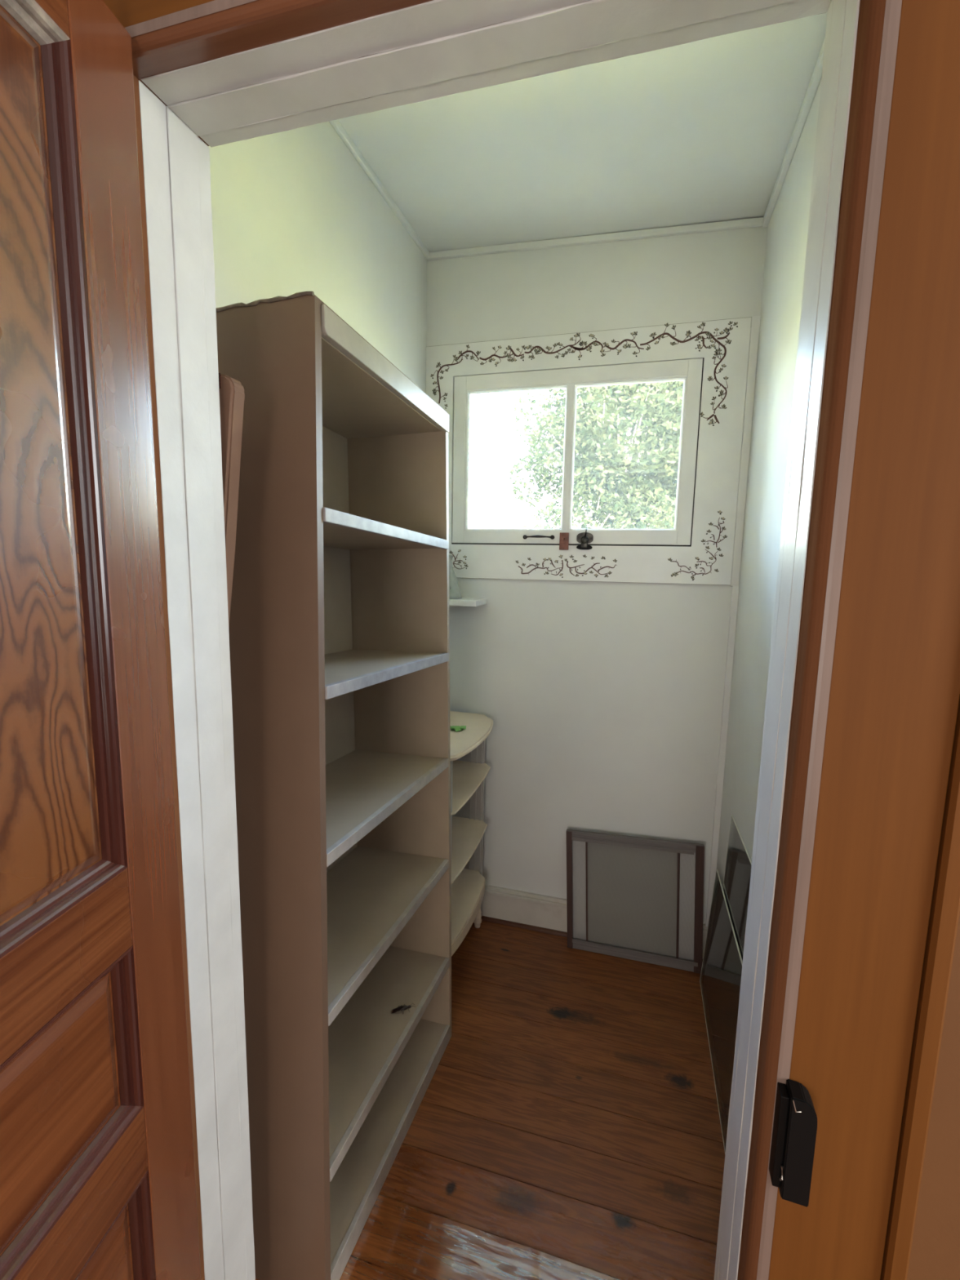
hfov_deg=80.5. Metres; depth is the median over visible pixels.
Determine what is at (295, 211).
wall
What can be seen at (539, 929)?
trim
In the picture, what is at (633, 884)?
screen
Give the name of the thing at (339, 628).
bookcase
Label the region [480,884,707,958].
baseboard
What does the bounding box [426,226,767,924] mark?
wall
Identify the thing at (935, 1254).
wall
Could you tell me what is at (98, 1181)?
door
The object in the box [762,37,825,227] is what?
trim
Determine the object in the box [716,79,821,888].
wall
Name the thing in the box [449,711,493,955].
shelf unit
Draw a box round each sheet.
[699,869,742,1154]
[722,814,751,960]
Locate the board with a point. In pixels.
(232, 395)
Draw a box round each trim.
[328,119,429,257]
[426,217,764,260]
[480,915,702,962]
[705,585,739,926]
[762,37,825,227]
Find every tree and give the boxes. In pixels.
[506,380,683,528]
[577,398,680,527]
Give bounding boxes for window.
[425,315,760,586]
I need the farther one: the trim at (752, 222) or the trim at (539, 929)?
the trim at (539, 929)
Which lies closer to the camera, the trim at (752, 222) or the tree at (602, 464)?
the trim at (752, 222)
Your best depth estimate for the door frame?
0.57 m
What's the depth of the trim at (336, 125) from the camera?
1.71 m
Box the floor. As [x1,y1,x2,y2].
[255,920,724,1279]
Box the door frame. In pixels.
[102,0,959,1279]
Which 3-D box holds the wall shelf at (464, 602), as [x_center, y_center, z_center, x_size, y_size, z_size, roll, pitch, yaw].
[-0.118,-0.117,2.212,0.259,0.091,0.152,3,8,16]
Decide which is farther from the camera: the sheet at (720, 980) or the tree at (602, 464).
the tree at (602, 464)
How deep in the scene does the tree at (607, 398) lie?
10.83 m
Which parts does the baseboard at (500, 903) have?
cap moulding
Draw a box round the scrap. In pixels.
[449,725,466,731]
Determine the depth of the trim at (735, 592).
2.05 m
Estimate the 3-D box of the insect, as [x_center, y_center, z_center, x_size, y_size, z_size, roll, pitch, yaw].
[-0.205,0.982,1.510,0.066,0.010,0.031,1,8,-1]
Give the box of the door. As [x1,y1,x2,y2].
[0,0,200,1279]
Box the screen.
[566,828,704,973]
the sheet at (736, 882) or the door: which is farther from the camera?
the sheet at (736, 882)
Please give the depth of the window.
2.02 m
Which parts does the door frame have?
head casing, casing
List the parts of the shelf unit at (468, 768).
panel, shelf, panel, shelf, shelf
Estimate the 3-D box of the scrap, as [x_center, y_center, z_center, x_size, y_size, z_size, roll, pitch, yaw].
[-0.089,0.318,2.053,0.076,0.010,0.060,3,8,16]
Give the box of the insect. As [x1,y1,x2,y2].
[391,1003,414,1013]
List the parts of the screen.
track rail, frame rail, track rail, frame rail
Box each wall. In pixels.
[208,121,426,392]
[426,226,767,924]
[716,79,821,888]
[906,911,959,1279]
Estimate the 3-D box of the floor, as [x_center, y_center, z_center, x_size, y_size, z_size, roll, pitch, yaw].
[0.713,1.447,0.148,4.950,0.251,4.197,3,8,16]
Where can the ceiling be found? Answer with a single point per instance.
(700, 131)
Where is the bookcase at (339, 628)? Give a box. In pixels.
[215,291,451,1279]
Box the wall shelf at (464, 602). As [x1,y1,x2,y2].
[448,597,486,606]
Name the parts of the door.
moulding, panel, rail, panel, moulding, rail, moulding, moulding, rail, moulding, panel, moulding, moulding, moulding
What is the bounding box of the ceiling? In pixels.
[337,12,826,252]
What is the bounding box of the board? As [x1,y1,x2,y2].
[218,373,244,626]
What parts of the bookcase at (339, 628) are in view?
panel, panel, shelf, shelf, shelf, shelf, shelf, shelf, panel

